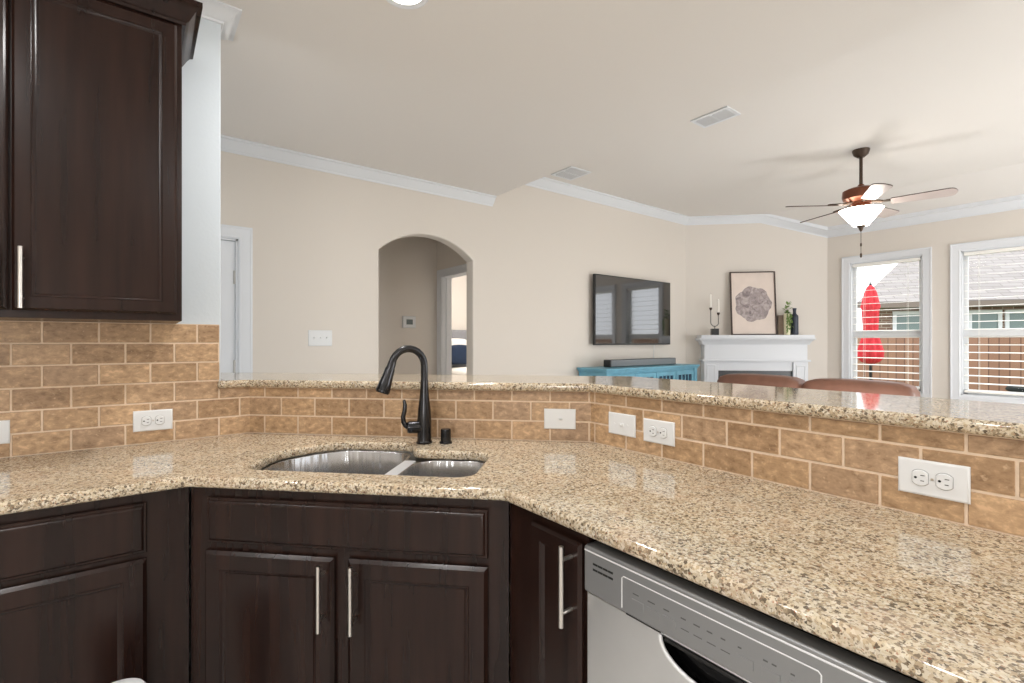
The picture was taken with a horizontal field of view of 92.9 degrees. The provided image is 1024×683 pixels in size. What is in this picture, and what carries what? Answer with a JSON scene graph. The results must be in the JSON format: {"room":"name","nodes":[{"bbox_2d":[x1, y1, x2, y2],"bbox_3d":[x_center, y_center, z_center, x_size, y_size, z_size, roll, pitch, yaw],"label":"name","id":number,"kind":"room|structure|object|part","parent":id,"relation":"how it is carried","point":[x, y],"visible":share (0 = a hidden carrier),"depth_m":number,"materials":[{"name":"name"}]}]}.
{"room":"kitchen","nodes":[
{"label":"kitchen","id":0,"kind":"room"},
{"bbox_2d":[6,18,220,666],"bbox_3d":[-2.615,-0.031,1.006,3.466,2.665,0.115,0,0,-37],"label":"wall","id":1,"kind":"structure","parent":0,"point":[201,75],"depth_m":1.97,"materials":[{"name":"white paint"}]},
{"bbox_2d":[0,0,202,323],"bbox_3d":[-1.825,-0.607,1.292,1.670,1.076,0.384,0,0,-37],"label":"upper cabinet","id":2,"kind":"object","parent":1,"relation":"attached to","point":[91,90],"visible":1,"depth_m":1.51,"materials":[{"name":"brown wood"}]},
{"bbox_3d":[-1.606,-0.578,1.278,0.400,0.973,0.019,0,0,-37],"label":"door","id":3,"kind":"part","parent":2,"relation":"part of","materials":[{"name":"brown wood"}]},
{"bbox_3d":[-1.406,-0.183,1.395,0.012,0.176,0.038,0,0,-37],"label":"handle","id":4,"kind":"part","parent":2,"relation":"part of","materials":[{"name":"silver metal"}]},
{"bbox_3d":[-1.825,-1.109,1.292,1.670,0.072,0.380,0,0,-37],"label":"crown","id":5,"kind":"part","parent":2,"relation":"part of","materials":[{"name":"brown wood"}]},
{"bbox_2d":[0,321,249,457],"bbox_3d":[-1.858,0.159,1.504,1.874,0.457,0.011,0,0,-37],"label":"tile backsplash","id":6,"kind":"structure","parent":1,"relation":"attached to","point":[65,386],"depth_m":1.79,"materials":[{"name":"tile"}]},
{"bbox_2d":[0,420,9,443],"bbox_3d":[-1.727,0.302,1.591,0.122,0.078,0.011,0,0,-37],"label":"outlet","id":7,"kind":"object","parent":6,"relation":"attached to","point":[4,424],"visible":1,"depth_m":1.62,"materials":[{"name":"white plastic"}]},
{"bbox_2d":[133,409,172,431],"bbox_3d":[-1.372,0.302,1.862,0.122,0.078,0.011,0,0,-37],"label":"outlet","id":8,"kind":"object","parent":6,"relation":"attached to","point":[148,420],"visible":1,"depth_m":1.86,"materials":[{"name":"white plastic"}]},
{"bbox_2d":[142,416,150,425],"bbox_3d":[-1.387,0.302,1.848,0.029,0.038,0.005,0,0,-37],"label":"receptacle","id":9,"kind":"object","parent":8,"relation":"attached to","point":[146,420],"depth_m":1.85,"materials":[{"name":"white plastic"}]},
{"bbox_2d":[155,415,163,424],"bbox_3d":[-1.354,0.302,1.873,0.029,0.038,0.005,0,0,-37],"label":"receptacle","id":10,"kind":"object","parent":8,"relation":"attached to","point":[159,419],"depth_m":1.87,"materials":[{"name":"white plastic"}]},
{"bbox_2d":[196,0,241,40],"bbox_3d":[-2.549,-1.337,1.057,3.435,0.053,0.252,0,0,-37],"label":"trim","id":11,"kind":"structure","parent":1,"relation":"attached to","point":[228,16],"depth_m":1.99,"materials":[{"name":"white"}]},
{"bbox_2d":[189,666,509,682],"bbox_3d":[-0.233,1.352,3.598,10.400,0.100,12.400,0,0,-37],"label":"floor","id":12,"kind":"structure","parent":0,"point":[190,666],"depth_m":1.90,"materials":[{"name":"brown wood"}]},
{"bbox_2d":[0,487,188,682],"bbox_3d":[-1.625,0.862,1.233,1.315,0.880,0.637,0,0,-37],"label":"base cabinet","id":13,"kind":"object","parent":12,"relation":"on","point":[93,591],"visible":0.7,"depth_m":1.29,"materials":[{"name":"brown wood"}]},
{"bbox_3d":[-1.254,0.517,1.176,0.596,0.138,0.019,0,0,-37],"label":"drawer","id":14,"kind":"part","parent":13,"relation":"part of","materials":[{"name":"brown wood"}]},
{"bbox_3d":[-1.254,0.895,1.176,0.596,0.584,0.019,0,0,-37],"label":"door","id":15,"kind":"part","parent":13,"relation":"part of","materials":[{"name":"brown wood"}]},
{"bbox_2d":[112,678,145,682],"bbox_3d":[-0.929,1.057,1.141,0.158,0.489,0.158,0,0,-37],"label":"waste bin","id":16,"kind":"object","parent":12,"relation":"on","point":[128,680],"visible":1,"depth_m":1.18,"materials":[{"name":"white plastic"}]},
{"bbox_2d":[191,487,509,682],"bbox_3d":[-0.450,0.862,1.550,0.939,0.880,0.487,0,0,8],"label":"base cabinet","id":17,"kind":"object","parent":12,"relation":"on","point":[287,586],"visible":0.98,"depth_m":1.35,"materials":[{"name":"brown wood"}]},
{"bbox_3d":[-0.691,0.895,1.384,0.396,0.584,0.019,0,0,8],"label":"door","id":18,"kind":"part","parent":17,"relation":"part of","materials":[{"name":"brown wood"}]},
{"bbox_3d":[-0.524,0.700,1.333,0.012,0.181,0.038,0,0,8],"label":"handle","id":19,"kind":"part","parent":17,"relation":"part of","materials":[{"name":"silver metal"}]},
{"bbox_3d":[-0.473,0.515,1.355,0.824,0.130,0.019,0,0,8],"label":"false drawer","id":20,"kind":"part","parent":17,"relation":"part of","materials":[{"name":"brown wood"}]},
{"bbox_3d":[-0.433,0.699,1.321,0.012,0.183,0.038,0,0,8],"label":"handle","id":21,"kind":"part","parent":17,"relation":"part of","materials":[{"name":"silver metal"}]},
{"bbox_3d":[-0.259,0.895,1.327,0.393,0.584,0.019,0,0,8],"label":"door","id":22,"kind":"part","parent":17,"relation":"part of","materials":[{"name":"brown wood"}]},
{"bbox_2d":[0,433,1023,682],"bbox_3d":[-0.262,0.404,0.257,2.896,0.032,3.927,0,0,-37],"label":"countertop","id":23,"kind":"structure","parent":17,"relation":"on","point":[925,599],"depth_m":1.04,"materials":[{"name":"stone"}]},
{"bbox_2d":[261,450,484,476],"bbox_3d":[-0.452,0.528,1.645,0.763,0.216,0.448,0,0,8],"label":"sink","id":24,"kind":"object","parent":23,"relation":"in","point":[347,461],"visible":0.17,"depth_m":1.82,"materials":[{"name":"silver metal"}]},
{"bbox_3d":[-0.604,0.530,1.665,0.458,0.214,0.448,0,0,8],"label":"bowl","id":25,"kind":"part","parent":24,"relation":"part of","materials":[{"name":"silver metal"}]},
{"bbox_3d":[-0.223,0.505,1.563,0.286,0.164,0.339,0,0,8],"label":"bowl","id":26,"kind":"part","parent":24,"relation":"part of","materials":[{"name":"silver metal"}]},
{"bbox_2d":[376,345,432,444],"bbox_3d":[-0.403,0.201,1.819,0.221,0.374,0.074,0,0,-35],"label":"faucet","id":27,"kind":"object","parent":23,"relation":"on","point":[422,426],"visible":1,"depth_m":1.84,"materials":[{"name":"black metal"}]},
{"bbox_3d":[-0.404,0.277,1.844,0.034,0.114,0.020,0,0,-14],"label":"lever","id":28,"kind":"part","parent":27,"relation":"part of","materials":[{"name":"black metal"}]},
{"bbox_3d":[-0.386,0.083,1.821,0.157,0.139,0.027,0,0,-37],"label":"spout","id":29,"kind":"part","parent":27,"relation":"part of","materials":[{"name":"black metal"}]},
{"bbox_2d":[439,428,451,443],"bbox_3d":[-0.253,0.360,1.858,0.048,0.056,0.048,0,0,8],"label":"air gap","id":30,"kind":"object","parent":23,"relation":"on","point":[445,432],"visible":1,"depth_m":1.84,"materials":[{"name":"black metal"}]},
{"bbox_2d":[452,330,466,374],"bbox_3d":[-0.240,0.539,8.793,1.720,1.526,2.118,0,0,-37],"label":"bed","id":31,"kind":"object","parent":12,"relation":"on","point":[461,369],"visible":0.04,"depth_m":9.33,"materials":[{"name":"grey fabric"}]},
{"bbox_2d":[452,345,466,364],"bbox_3d":[-0.969,0.240,8.940,0.420,0.365,0.203,0,0,-37],"label":"pillow","id":32,"kind":"object","parent":31,"relation":"on","point":[459,352],"visible":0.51,"depth_m":8.85,"materials":[{"name":"blue fabric"}]},
{"bbox_2d":[452,338,466,344],"bbox_3d":[-1.092,0.181,9.199,0.600,0.483,0.224,0,0,-37],"label":"pillow","id":33,"kind":"object","parent":31,"relation":"on","point":[455,341],"visible":0.18,"depth_m":9.21,"materials":[{"name":"white fabric"}]},
{"bbox_2d":[452,367,466,374],"bbox_3d":[-0.072,0.727,8.574,1.720,0.550,1.566,0,0,-37],"label":"duvet","id":34,"kind":"object","parent":31,"relation":"on","point":[462,370],"depth_m":8.32,"materials":[{"name":"white fabric"}]},
{"bbox_2d":[510,503,596,682],"bbox_3d":[0.281,0.862,1.339,0.617,0.880,0.285,0,0,-37],"label":"base cabinet","id":35,"kind":"object","parent":12,"relation":"on","point":[548,594],"visible":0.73,"depth_m":1.17,"materials":[{"name":"brown wood"}]},
{"bbox_3d":[0.103,0.816,1.142,0.019,0.741,0.173,0,0,-37],"label":"door","id":36,"kind":"part","parent":35,"relation":"part of","materials":[{"name":"brown wood"}]},
{"bbox_3d":[0.118,0.538,1.076,0.038,0.177,0.012,0,0,-37],"label":"handle","id":37,"kind":"part","parent":35,"relation":"part of","materials":[{"name":"silver metal"}]},
{"bbox_2d":[577,364,699,380],"bbox_3d":[1.504,0.792,5.622,1.690,1.020,0.435,0,0,-37],"label":"media console","id":38,"kind":"object","parent":12,"relation":"on","point":[672,371],"visible":0.24,"depth_m":5.43,"materials":[{"name":"teal paint"}]},
{"bbox_3d":[1.174,0.754,5.135,0.360,0.815,0.017,0,0,-37],"label":"door","id":39,"kind":"part","parent":38,"relation":"part of","materials":[{"name":"teal paint"}]},
{"bbox_2d":[604,358,675,366],"bbox_3d":[1.509,0.240,5.658,1.200,0.080,0.104,0,0,-37],"label":"soundbar","id":40,"kind":"object","parent":38,"relation":"on","point":[643,361],"visible":1,"depth_m":5.54,"materials":[{"name":"black plastic"}]},
{"bbox_3d":[1.470,0.754,5.361,0.360,0.815,0.017,0,0,-37],"label":"door","id":41,"kind":"part","parent":38,"relation":"part of","materials":[{"name":"teal paint"}]},
{"bbox_3d":[1.766,0.754,5.588,0.360,0.815,0.017,0,0,-37],"label":"door","id":42,"kind":"part","parent":38,"relation":"part of","materials":[{"name":"teal paint"}]},
{"bbox_3d":[1.765,0.754,5.588,0.265,0.719,0.004,0,0,-37],"label":"door glass","id":43,"kind":"part","parent":38,"relation":"part of","materials":[{"name":"blue"}]},
{"bbox_3d":[2.061,0.754,5.814,0.360,0.815,0.017,0,0,-37],"label":"door","id":44,"kind":"part","parent":38,"relation":"part of","materials":[{"name":"teal paint"}]},
{"bbox_3d":[2.061,0.754,5.814,0.265,0.719,0.004,0,0,-37],"label":"door glass","id":45,"kind":"part","parent":38,"relation":"part of","materials":[{"name":"blue"}]},
{"bbox_2d":[584,541,923,682],"bbox_3d":[0.561,0.865,0.994,0.572,0.863,0.592,0,0,-37],"label":"dishwasher","id":46,"kind":"object","parent":12,"relation":"on","point":[647,622],"visible":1,"depth_m":0.87,"materials":[{"name":"silver metal"}]},
{"bbox_3d":[0.355,0.867,0.837,0.030,0.649,0.592,0,0,-37],"label":"door","id":47,"kind":"part","parent":46,"relation":"part of","materials":[{"name":"metal"}]},
{"bbox_2d":[695,335,815,381],"bbox_3d":[3.132,0.609,6.309,1.400,1.385,0.250,0,0,8],"label":"fireplace mantel","id":48,"kind":"object","parent":12,"relation":"on","point":[786,355],"visible":0.44,"depth_m":6.25,"materials":[{"name":"white painted wood"}]},
{"bbox_2d":[709,307,719,334],"bbox_3d":[2.645,-0.263,6.359,0.132,0.360,0.070,0,0,8],"label":"candle holder","id":49,"kind":"object","parent":48,"relation":"on","point":[714,331],"visible":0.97,"depth_m":6.35,"materials":[{"name":"black metal"}]},
{"bbox_2d":[729,271,776,334],"bbox_3d":[3.146,-0.500,6.354,0.558,0.831,0.102,0,0,8],"label":"framed print","id":50,"kind":"object","parent":48,"relation":"on","point":[753,309],"visible":0.99,"depth_m":6.36,"materials":[{"name":"beige paper"}]},
{"bbox_2d":[696,335,814,337],"bbox_3d":[3.132,-0.063,6.309,1.370,0.040,0.250,0,0,8],"label":"shelf","id":51,"kind":"object","parent":48,"relation":"attached to","point":[698,336],"depth_m":6.19,"materials":[{"name":"white wood"}]},
{"bbox_3d":[3.133,-0.001,6.314,1.400,0.085,0.240,0,0,8],"label":"crown","id":52,"kind":"part","parent":48,"relation":"part of","materials":[{"name":"white wood"}]},
{"bbox_2d":[777,315,783,334],"bbox_3d":[3.486,-0.212,6.318,0.084,0.257,0.070,0,0,8],"label":"vase","id":53,"kind":"object","parent":48,"relation":"on","point":[780,318],"visible":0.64,"depth_m":6.29,"materials":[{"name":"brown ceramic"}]},
{"bbox_2d":[782,301,793,334],"bbox_3d":[3.514,-0.298,6.203,0.146,0.428,0.134,0,0,8],"label":"trailing plant","id":54,"kind":"object","parent":48,"relation":"on","point":[787,317],"visible":1,"depth_m":6.17,"materials":[{"name":"green plant"}]},
{"bbox_3d":[3.507,-0.219,6.209,0.080,0.270,0.080,0,0,8],"label":"pot","id":55,"kind":"part","parent":54,"relation":"part of","materials":[{"name":"green glass"}]},
{"bbox_2d":[791,308,798,334],"bbox_3d":[3.636,-0.256,6.268,0.090,0.345,0.090,0,0,8],"label":"vase","id":56,"kind":"object","parent":48,"relation":"on","point":[794,331],"visible":0.91,"depth_m":6.24,"materials":[{"name":"black glass"}]},
{"bbox_2d":[717,373,920,396],"bbox_3d":[2.936,0.812,4.598,0.910,0.980,1.920,0,0,-37],"label":"sofa","id":57,"kind":"object","parent":12,"relation":"on","point":[833,384],"visible":0.09,"depth_m":4.19,"materials":[{"name":"brown leather"}]},
{"bbox_2d":[717,373,804,387],"bbox_3d":[2.426,0.597,4.763,0.300,0.550,0.800,0,0,-37],"label":"cushion","id":58,"kind":"object","parent":57,"relation":"on","point":[740,378],"depth_m":4.63,"materials":[{"name":"brown leather"}]},
{"bbox_2d":[802,378,920,396],"bbox_3d":[2.919,0.597,4.118,0.300,0.550,0.812,0,0,-37],"label":"cushion","id":59,"kind":"object","parent":57,"relation":"on","point":[833,384],"depth_m":3.99,"materials":[{"name":"brown leather"}]},
{"bbox_2d":[223,433,509,666],"bbox_3d":[0.684,0.747,1.206,4.254,1.109,0.941,0,0,36],"label":"wall","id":60,"kind":"structure","parent":0,"point":[412,457],"depth_m":1.99,"materials":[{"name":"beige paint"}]},
{"bbox_2d":[250,387,590,441],"bbox_3d":[-0.405,0.290,1.977,1.440,0.195,0.011,0,0,8],"label":"tile backsplash","id":61,"kind":"structure","parent":60,"relation":"attached to","point":[469,414],"depth_m":1.97,"materials":[{"name":"tile"}]},
{"bbox_2d":[544,409,575,428],"bbox_3d":[0.185,0.301,1.883,0.122,0.078,0.020,0,0,8],"label":"light switch","id":62,"kind":"object","parent":61,"relation":"attached to","point":[553,418],"visible":1,"depth_m":1.89,"materials":[{"name":"white plastic"}]},
{"bbox_2d":[217,373,1023,439],"bbox_3d":[0.615,0.176,1.417,4.778,0.031,1.265,0,0,37],"label":"countertop","id":63,"kind":"structure","parent":60,"relation":"on","point":[997,419],"depth_m":1.49,"materials":[{"name":"stone"}]},
{"bbox_2d":[591,392,1023,537],"bbox_3d":[1.187,0.290,0.732,0.011,0.195,2.900,0,0,-37],"label":"tile backsplash","id":64,"kind":"structure","parent":60,"relation":"attached to","point":[847,459],"depth_m":1.22,"materials":[{"name":"tile"}]},
{"bbox_2d":[609,412,635,437],"bbox_3d":[0.389,0.299,1.749,0.020,0.078,0.122,0,0,-37],"label":"light switch","id":65,"kind":"object","parent":64,"relation":"attached to","point":[619,423],"visible":1,"depth_m":1.75,"materials":[{"name":"white plastic"}]},
{"bbox_2d":[644,418,674,446],"bbox_3d":[0.488,0.303,1.627,0.011,0.078,0.122,0,0,-37],"label":"outlet","id":66,"kind":"object","parent":64,"relation":"attached to","point":[655,431],"visible":1,"depth_m":1.62,"materials":[{"name":"white plastic"}]},
{"bbox_2d":[649,426,655,436],"bbox_3d":[0.473,0.303,1.641,0.005,0.038,0.029,0,0,-37],"label":"receptacle","id":67,"kind":"object","parent":66,"relation":"attached to","point":[652,429],"depth_m":1.64,"materials":[{"name":"grey plastic"}]},
{"bbox_2d":[659,427,666,438],"bbox_3d":[0.498,0.303,1.609,0.005,0.038,0.029,0,0,-37],"label":"receptacle","id":68,"kind":"object","parent":66,"relation":"attached to","point":[662,430],"depth_m":1.61,"materials":[{"name":"grey plastic"}]},
{"bbox_2d":[898,456,970,504],"bbox_3d":[0.918,0.302,1.064,0.011,0.078,0.122,0,0,-37],"label":"outlet","id":69,"kind":"object","parent":64,"relation":"attached to","point":[946,481],"visible":1,"depth_m":1.06,"materials":[{"name":"white plastic"}]},
{"bbox_2d":[912,469,928,485],"bbox_3d":[0.905,0.302,1.080,0.001,0.037,0.029,0,0,-37],"label":"receptacle","id":70,"kind":"object","parent":69,"relation":"attached to","point":[920,477],"depth_m":1.08,"materials":[{"name":"white plastic"}]},
{"bbox_2d":[936,473,953,490],"bbox_3d":[0.930,0.302,1.047,0.001,0.037,0.029,0,0,-37],"label":"receptacle","id":71,"kind":"object","parent":69,"relation":"attached to","point":[944,481],"depth_m":1.04,"materials":[{"name":"white plastic"}]},
{"bbox_2d":[379,237,436,374],"bbox_3d":[-1.586,-0.048,5.145,1.730,2.700,0.100,0,0,-37],"label":"wall","id":72,"kind":"structure","parent":0,"point":[407,265],"depth_m":5.41,"materials":[{"name":"beige paint"}]},
{"bbox_2d":[402,316,415,327],"bbox_3d":[-1.141,-0.216,5.403,0.156,0.130,0.028,0,0,-37],"label":"thermostat","id":73,"kind":"object","parent":72,"relation":"attached to","point":[407,321],"visible":1,"depth_m":5.39,"materials":[{"name":"white plastic"}]},
{"bbox_2d":[437,241,466,269],"bbox_3d":[-1.701,-0.048,6.819,0.120,2.700,5.100,0,0,-37],"label":"wall","id":74,"kind":"structure","parent":0,"point":[447,257],"depth_m":5.46,"materials":[{"name":"beige paint"}]},
{"bbox_2d":[437,264,466,374],"bbox_3d":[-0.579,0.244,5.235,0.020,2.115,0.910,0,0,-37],"label":"trim","id":75,"kind":"structure","parent":74,"relation":"attached to","point":[458,269],"depth_m":5.53,"materials":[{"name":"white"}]},
{"bbox_2d":[221,151,685,375],"bbox_3d":[-1.141,-0.238,3.962,9.400,3.080,0.120,0,0,-37],"label":"wall","id":76,"kind":"structure","parent":0,"point":[532,257],"depth_m":4.36,"materials":[{"name":"beige paint"}]},
{"bbox_2d":[221,240,235,372],"bbox_3d":[-2.205,0.304,3.109,0.769,1.975,0.051,0,0,-37],"label":"door","id":77,"kind":"structure","parent":76,"relation":"in","point":[228,273],"depth_m":3.31,"materials":[{"name":"white"}]},
{"bbox_2d":[221,224,252,372],"bbox_3d":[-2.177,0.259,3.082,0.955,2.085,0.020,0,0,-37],"label":"trim","id":78,"kind":"structure","parent":76,"relation":"attached to","point":[244,235],"depth_m":3.34,"materials":[{"name":"white"}]},
{"bbox_2d":[308,330,331,345],"bbox_3d":[-1.434,-0.025,3.648,0.172,0.118,0.020,0,0,-37],"label":"light switch","id":79,"kind":"object","parent":76,"relation":"attached to","point":[315,337],"visible":1,"depth_m":3.65,"materials":[{"name":"white plastic"}]},
{"bbox_2d":[221,134,496,206],"bbox_3d":[-2.451,-1.321,2.840,5.755,0.085,0.070,0,0,-37],"label":"trim","id":80,"kind":"structure","parent":76,"relation":"attached to","point":[229,144],"depth_m":3.74,"materials":[{"name":"white"}]},
{"bbox_2d":[593,274,669,357],"bbox_3d":[1.438,-0.237,5.802,1.390,1.018,0.086,0,0,-37],"label":"television","id":81,"kind":"object","parent":76,"relation":"attached to","point":[626,311],"visible":0.98,"depth_m":5.70,"materials":[{"name":"black plastic"}]},
{"bbox_2d":[452,275,466,329],"bbox_3d":[-1.019,-0.048,9.606,4.350,2.700,0.100,0,0,-37],"label":"wall","id":82,"kind":"structure","parent":0,"point":[459,284],"depth_m":9.54,"materials":[{"name":"beige paint"}]},
{"bbox_2d":[218,0,1023,226],"bbox_3d":[1.384,-1.571,1.499,10.420,0.415,7.100,0,0,-37],"label":"ceiling","id":83,"kind":"structure","parent":0,"point":[492,97],"depth_m":2.83,"materials":[{"name":"white paint"}]},
{"bbox_2d":[386,0,427,8],"bbox_3d":[-0.418,-1.359,1.896,0.190,0.009,0.190,0,0,-37],"label":"recessed light","id":84,"kind":"object","parent":83,"relation":"in","point":[404,4],"visible":1,"depth_m":1.96,"materials":[{"name":"white plastic"}]},
{"bbox_2d":[551,166,590,180],"bbox_3d":[0.581,-1.652,4.793,0.275,0.015,0.290,0,0,-37],"label":"ceiling vent","id":85,"kind":"object","parent":83,"relation":"in","point":[570,173],"visible":0.99,"depth_m":4.78,"materials":[{"name":"white metal"}]},
{"bbox_2d":[690,106,740,127],"bbox_3d":[1.500,-1.652,3.595,0.190,0.015,0.290,0,0,-37],"label":"ceiling vent","id":86,"kind":"object","parent":83,"relation":"in","point":[725,113],"visible":1,"depth_m":3.58,"materials":[{"name":"white metal"}]},
{"bbox_2d":[786,147,957,257],"bbox_3d":[3.061,-1.191,4.225,1.168,0.935,1.183,0,0,-37],"label":"ceiling fan","id":87,"kind":"object","parent":83,"relation":"hanging from","point":[860,213],"visible":1,"depth_m":4.14,"materials":[{"name":"brown metal"}]},
{"bbox_3d":[2.610,-1.180,4.251,0.417,0.038,0.135,0,0,5],"label":"blade","id":88,"kind":"part","parent":87,"relation":"part of","materials":[{"name":"wood"}]},
{"bbox_3d":[2.927,-1.180,4.620,0.135,0.038,0.417,0,0,-13],"label":"blade","id":89,"kind":"part","parent":87,"relation":"part of","materials":[{"name":"brown wood"}]},
{"bbox_3d":[3.022,-1.072,4.218,0.324,0.137,0.324,0,0,-37],"label":"lamp shade","id":90,"kind":"part","parent":87,"relation":"part of","materials":[{"name":"white glass"}]},
{"bbox_3d":[2.864,-1.180,3.836,0.135,0.038,0.417,0,0,23],"label":"blade","id":91,"kind":"part","parent":87,"relation":"part of","materials":[{"name":"wood"}]},
{"bbox_3d":[3.375,-1.180,4.433,0.417,0.038,0.135,0,0,-31],"label":"blade","id":92,"kind":"part","parent":87,"relation":"part of","materials":[{"name":"brown wood"}]},
{"bbox_3d":[3.336,-1.180,3.949,0.417,0.038,0.135,0,0,41],"label":"blade","id":93,"kind":"part","parent":87,"relation":"part of","materials":[{"name":"wood"}]},
{"bbox_2d":[686,223,826,380],"bbox_3d":[3.161,-0.238,6.476,1.938,3.080,0.085,0,0,8],"label":"wall","id":94,"kind":"structure","parent":0,"point":[798,260],"depth_m":6.43,"materials":[{"name":"beige paint"}]},
{"bbox_2d":[525,177,1023,237],"bbox_3d":[4.179,-1.522,4.630,8.172,0.363,3.092,0,0,20],"label":"trim","id":95,"kind":"structure","parent":94,"relation":"attached to","point":[1015,202],"depth_m":5.68,"materials":[{"name":"white"}]},
{"bbox_2d":[827,209,1023,398],"bbox_3d":[5.832,-0.238,4.144,0.140,3.080,5.900,0,0,-37],"label":"wall","id":96,"kind":"structure","parent":0,"point":[939,235],"depth_m":5.45,"materials":[{"name":"beige paint"}]},
{"bbox_2d":[842,247,931,397],"bbox_3d":[4.499,-0.198,5.861,0.152,1.730,0.881,0,0,-37],"label":"window","id":97,"kind":"structure","parent":96,"relation":"in","point":[849,278],"depth_m":5.84,"materials":[{"name":"white wood"}]},
{"bbox_2d":[852,257,920,389],"bbox_3d":[4.486,-0.206,5.851,0.058,1.516,0.671,0,0,-37],"label":"blind","id":98,"kind":"object","parent":97,"relation":"attached to","point":[908,260],"visible":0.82,"depth_m":5.81,"materials":[{"name":"white plastic"}]},
{"bbox_3d":[4.356,-0.198,6.023,0.058,1.460,0.002,0,0,-37],"label":"ladder cord","id":99,"kind":"part","parent":98,"relation":"part of","materials":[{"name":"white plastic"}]},
{"bbox_3d":[4.617,-0.198,5.680,0.058,1.460,0.002,0,0,-37],"label":"ladder cord","id":100,"kind":"part","parent":98,"relation":"part of","materials":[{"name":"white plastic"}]},
{"bbox_3d":[4.530,-0.198,5.885,0.045,1.536,0.687,0,0,-37],"label":"sash frame","id":101,"kind":"part","parent":97,"relation":"part of","materials":[{"name":"white plastic"}]},
{"bbox_2d":[950,236,1023,403],"bbox_3d":[5.130,-0.198,5.036,0.152,1.730,0.881,0,0,-37],"label":"window","id":102,"kind":"structure","parent":96,"relation":"in","point":[959,268],"depth_m":5.29,"materials":[{"name":"white"}]},
{"bbox_2d":[964,246,1023,395],"bbox_3d":[5.117,-0.206,5.026,0.058,1.516,0.671,0,0,-37],"label":"blind","id":103,"kind":"object","parent":102,"relation":"attached to","point":[1020,247],"visible":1,"depth_m":5.09,"materials":[{"name":"white plastic"}]},
{"bbox_3d":[5.117,0.541,5.026,0.048,0.022,0.667,0,0,-37],"label":"rail","id":104,"kind":"part","parent":103,"relation":"part of","materials":[{"name":"white plastic"}]},
{"label":"outside","id":105,"kind":"structure","parent":0,"visible":0},
{"bbox_3d":[14.201,1.487,20.298,32.780,0.130,65.000,0,0,-37],"label":"ground","id":106,"kind":"structure","parent":105,"visible":0},
{"bbox_2d":[857,282,883,379],"bbox_3d":[6.483,0.172,8.808,0.480,2.500,0.480,0,0,-37],"label":"patio umbrella","id":107,"kind":"object","parent":106,"relation":"on","point":[870,323],"visible":0.61,"depth_m":8.72,"materials":[{"name":"red fabric"}]},
{"bbox_2d":[857,250,1023,329],"bbox_3d":[18.841,-1.303,16.107,16.040,5.450,9.030,0,0,16],"label":"neighbor house","id":108,"kind":"structure","parent":106,"relation":"on","point":[901,291],"depth_m":14.03,"materials":[{"name":"brick"}]},
{"bbox_3d":[11.666,-0.128,14.120,0.900,1.300,0.025,0,0,16],"label":"pane","id":109,"kind":"part","parent":108,"relation":"part of","materials":[{"name":"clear glass"}]},
{"bbox_3d":[13.252,-0.128,13.665,0.600,1.300,0.025,0,0,16],"label":"pane","id":110,"kind":"part","parent":108,"relation":"part of","materials":[{"name":"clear glass"}]},
{"bbox_3d":[14.069,-0.128,13.431,0.600,1.300,0.025,0,0,16],"label":"pane","id":111,"kind":"part","parent":108,"relation":"part of","materials":[{"name":"clear glass"}]},
{"bbox_2d":[857,337,1023,391],"bbox_3d":[8.821,0.642,9.261,0.065,1.480,20.000,0,0,-37],"label":"wooden fence","id":112,"kind":"object","parent":106,"relation":"on","point":[972,340],"visible":0.15,"depth_m":9.20,"materials":[{"name":"brown wood"}]},
{"bbox_2d":[1005,386,1023,391],"bbox_3d":[6.654,0.987,5.704,1.240,0.870,1.240,0,0,-37],"label":"patio table","id":113,"kind":"object","parent":106,"relation":"on","point":[1008,388],"visible":0.85,"depth_m":5.93,"materials":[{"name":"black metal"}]}
]}

